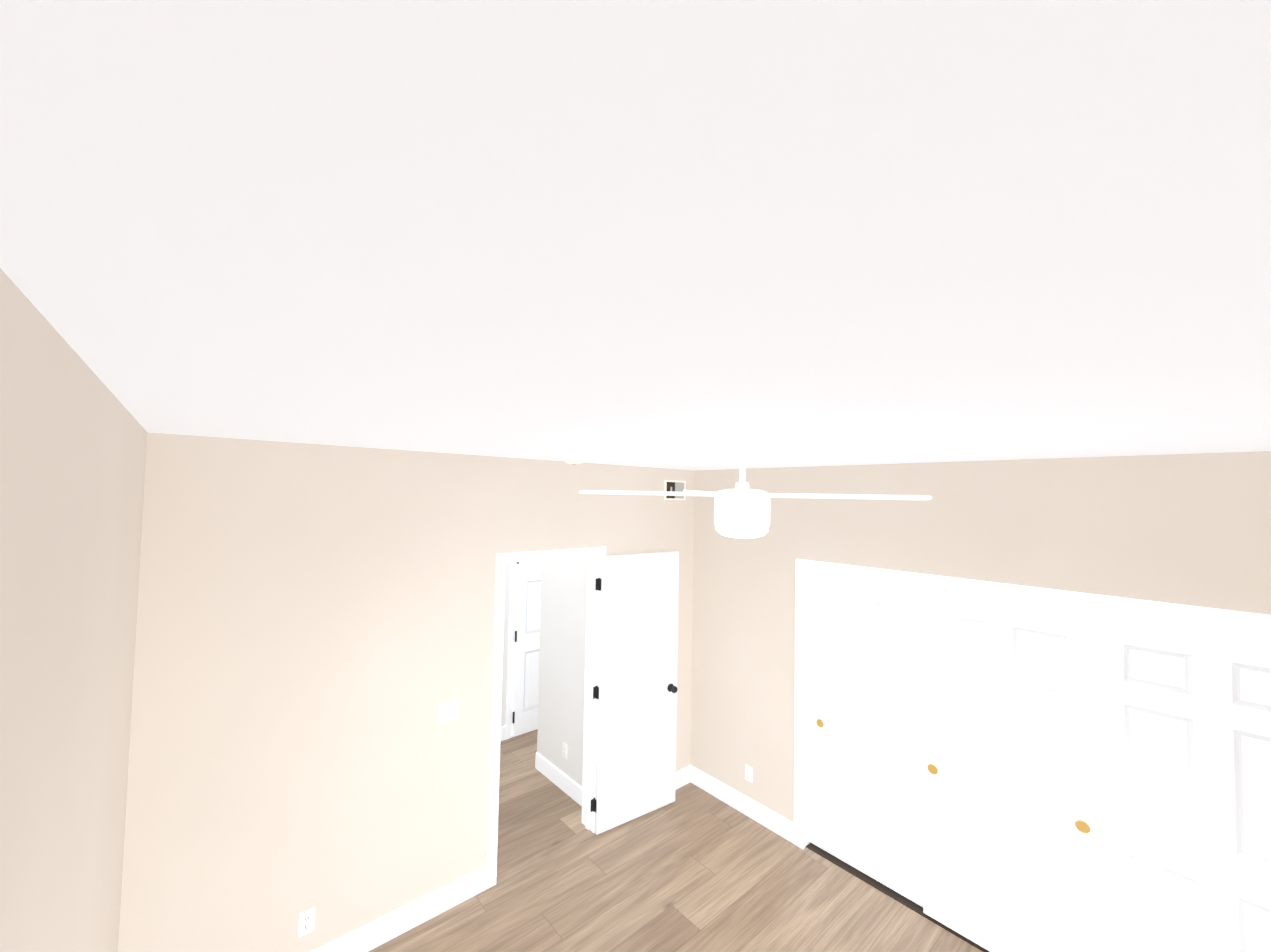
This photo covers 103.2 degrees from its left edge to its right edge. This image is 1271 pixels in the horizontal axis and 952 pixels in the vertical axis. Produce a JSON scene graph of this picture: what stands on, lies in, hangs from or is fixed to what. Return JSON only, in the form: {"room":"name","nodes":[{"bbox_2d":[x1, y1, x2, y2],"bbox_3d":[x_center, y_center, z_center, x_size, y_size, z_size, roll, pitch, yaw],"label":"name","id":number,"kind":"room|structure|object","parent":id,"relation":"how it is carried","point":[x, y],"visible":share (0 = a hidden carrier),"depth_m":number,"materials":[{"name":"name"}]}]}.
{"room":"empty bedroom","nodes":[
{"label":"empty bedroom","id":0,"kind":"room"},
{"bbox_2d":[0,268,151,951],"bbox_3d":[-1.037,1.145,0.768,0.120,2.740,3.830,3,-3,-41],"label":"wall","id":1,"kind":"structure","parent":0,"point":[76,465],"depth_m":0.94,"materials":[{"name":"paint"}]},
{"bbox_2d":[124,433,695,951],"bbox_3d":[-0.876,1.248,3.367,3.540,2.740,0.120,3,-3,-41],"label":"wall","id":2,"kind":"structure","parent":0,"point":[234,672],"depth_m":2.64,"materials":[{"name":"paint"}]},
{"bbox_2d":[298,907,314,937],"bbox_3d":[-1.673,2.273,2.564,0.070,0.115,0.008,3,-3,-41],"label":"outlet","id":3,"kind":"object","parent":2,"relation":"attached to","point":[306,923],"visible":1,"depth_m":2.56,"materials":[{"name":"white plastic"}]},
{"bbox_2d":[312,865,486,951],"bbox_3d":[-1.555,2.509,2.658,1.626,0.140,0.014,3,-3,-41],"label":"baseboard","id":4,"kind":"structure","parent":2,"relation":"attached to","point":[370,936],"depth_m":2.88,"materials":[{"name":"white wood"}]},
{"bbox_2d":[438,699,457,723],"bbox_3d":[-1.134,1.425,3.052,0.116,0.115,0.009,3,-3,-41],"label":"light switch","id":5,"kind":"object","parent":2,"relation":"attached to","point":[448,711],"visible":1,"depth_m":3.05,"materials":[{"name":"white plastic"}]},
{"bbox_2d":[487,547,605,888],"bbox_3d":[-0.631,1.577,3.573,0.893,2.109,0.156,3,-3,-41],"label":"door frame","id":6,"kind":"structure","parent":2,"relation":"attached to","point":[502,559],"depth_m":3.56,"materials":[{"name":"white wood"}]},
{"bbox_2d":[590,551,678,834],"bbox_3d":[0.016,1.631,3.949,0.779,2.030,0.173,3,-3,-35],"label":"entry door","id":7,"kind":"structure","parent":2,"relation":"in","point":[635,689],"depth_m":3.92,"materials":[{"name":"white wood"}]},
{"bbox_2d":[664,480,685,499],"bbox_3d":[0.343,0.124,4.367,0.250,0.170,0.012,3,-3,-41],"label":"air vent","id":8,"kind":"object","parent":2,"relation":"in","point":[674,485],"visible":0.88,"depth_m":4.37,"materials":[{"name":"white plastic"}]},
{"bbox_2d":[675,765,691,789],"bbox_3d":[0.110,2.597,4.107,1.006,0.140,0.014,3,-3,-41],"label":"baseboard","id":9,"kind":"structure","parent":2,"relation":"attached to","point":[683,776],"depth_m":4.37,"materials":[{"name":"white wood"}]},
{"bbox_2d":[501,563,510,725],"bbox_3d":[-1.044,1.327,5.487,3.175,2.740,0.120,3,-3,-41],"label":"wall","id":10,"kind":"structure","parent":0,"point":[507,569],"depth_m":5.15,"materials":[{"name":"paint"}]},
{"bbox_2d":[501,725,505,740],"bbox_3d":[-1.713,2.589,4.787,1.046,0.140,0.014,3,-3,-41],"label":"baseboard","id":11,"kind":"structure","parent":10,"relation":"attached to","point":[503,728],"depth_m":5.11,"materials":[{"name":"white wood"}]},
{"bbox_2d":[506,562,516,738],"bbox_3d":[-0.965,1.641,5.458,0.888,2.114,0.018,3,-3,-41],"label":"door frame","id":12,"kind":"structure","parent":10,"relation":"attached to","point":[511,640],"depth_m":5.17,"materials":[{"name":"white wood"}]},
{"bbox_2d":[512,560,541,736],"bbox_3d":[-0.942,1.675,5.418,0.769,2.020,0.099,3,-3,-41],"label":"hall door","id":13,"kind":"structure","parent":10,"relation":"in","point":[526,648],"depth_m":5.28,"materials":[{"name":"white wood"}]},
{"bbox_2d":[537,560,548,757],"bbox_3d":[-0.084,1.337,5.276,2.005,2.740,0.120,3,-3,-41],"label":"wall","id":14,"kind":"structure","parent":0,"point":[545,563],"depth_m":4.61,"materials":[{"name":"paint"}]},
{"bbox_2d":[545,557,586,785],"bbox_3d":[-0.485,1.292,4.303,0.120,2.740,0.780,3,-3,-41],"label":"wall","id":15,"kind":"structure","parent":0,"point":[562,653],"depth_m":4.32,"materials":[{"name":"paint"}]},
{"bbox_2d":[535,752,581,805],"bbox_3d":[-0.606,2.589,4.262,0.014,0.140,0.920,3,-3,-41],"label":"baseboard","id":16,"kind":"structure","parent":15,"relation":"attached to","point":[563,781],"depth_m":4.30,"materials":[{"name":"white wood"}]},
{"bbox_2d":[562,742,567,758],"bbox_3d":[-0.600,2.330,4.273,0.008,0.115,0.070,3,-3,-41],"label":"outlet","id":17,"kind":"object","parent":15,"relation":"attached to","point":[564,750],"visible":1,"depth_m":4.27,"materials":[{"name":"white plastic"}]},
{"bbox_2d":[0,0,1270,469],"bbox_3d":[0.172,-0.168,2.985,4.745,0.100,5.540,3,-3,-41],"label":"ceiling","id":18,"kind":"structure","parent":0,"point":[678,234],"depth_m":0.43,"materials":[{"name":"white paint"}]},
{"bbox_2d":[564,458,582,464],"bbox_3d":[-0.413,-0.095,3.369,0.124,0.039,0.124,3,-3,-41],"label":"smoke detector","id":19,"kind":"object","parent":18,"relation":"attached to","point":[573,461],"visible":1,"depth_m":3.32,"materials":[{"name":"white plastic"}]},
{"bbox_2d":[578,435,931,537],"bbox_3d":[0.435,0.044,1.973,1.216,0.392,1.200,3,-3,-41],"label":"ceiling fan","id":20,"kind":"object","parent":18,"relation":"hanging from","point":[742,509],"visible":1,"depth_m":1.87,"materials":[{"name":"white metal"}]},
{"bbox_2d":[369,729,982,951],"bbox_3d":[0.118,2.670,2.875,4.745,0.100,5.540,3,-3,-41],"label":"floor","id":21,"kind":"structure","parent":0,"point":[693,868],"depth_m":3.18,"materials":[{"name":"brown wood"}]},
{"bbox_2d":[806,842,988,951],"bbox_3d":[2.035,2.650,2.765,0.092,0.003,2.366,3,-3,-41],"label":"floor track","id":22,"kind":"object","parent":21,"relation":"on","point":[896,896],"visible":0.6,"depth_m":3.25,"materials":[{"name":"brown metal"}]},
{"bbox_2d":[692,451,1270,822],"bbox_3d":[1.734,1.291,3.179,0.120,2.740,3.830,3,-3,-41],"label":"wall","id":23,"kind":"structure","parent":0,"point":[1185,529],"depth_m":3.00,"materials":[{"name":"paint"}]},
{"bbox_2d":[692,766,793,843],"bbox_3d":[0.824,2.608,4.043,0.014,0.140,1.008,3,-3,-41],"label":"baseboard","id":24,"kind":"structure","parent":23,"relation":"attached to","point":[754,810],"depth_m":3.98,"materials":[{"name":"white wood"}]},
{"bbox_2d":[745,764,752,782],"bbox_3d":[0.895,2.352,3.981,0.008,0.115,0.070,3,-3,-41],"label":"outlet","id":25,"kind":"object","parent":23,"relation":"attached to","point":[749,773],"visible":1,"depth_m":3.98,"materials":[{"name":"white plastic"}]},
{"bbox_2d":[809,579,922,906],"bbox_3d":[1.553,1.673,3.402,0.038,1.950,0.800,3,-3,-41],"label":"closet door","id":26,"kind":"structure","parent":23,"relation":"in","point":[866,739],"depth_m":3.37,"materials":[{"name":"white wood"}]},
{"bbox_2d":[922,595,1102,951],"bbox_3d":[2.031,1.659,2.789,0.038,1.950,0.800,3,-3,-41],"label":"closet door","id":27,"kind":"structure","parent":23,"relation":"in","point":[1011,814],"depth_m":2.75,"materials":[{"name":"white wood"}]},
{"bbox_2d":[794,559,1270,848],"bbox_3d":[2.047,1.662,2.796,0.120,1.980,2.406,3,-3,-41],"label":"door frame","id":28,"kind":"structure","parent":23,"relation":"attached to","point":[1020,607],"depth_m":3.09,"materials":[{"name":"white wood"}]},
{"bbox_2d":[1097,621,1270,951],"bbox_3d":[2.572,1.647,2.232,0.038,1.950,0.800,3,-3,-41],"label":"closet door","id":29,"kind":"structure","parent":23,"relation":"in","point":[1185,755],"depth_m":2.30,"materials":[{"name":"white wood"}]}
]}

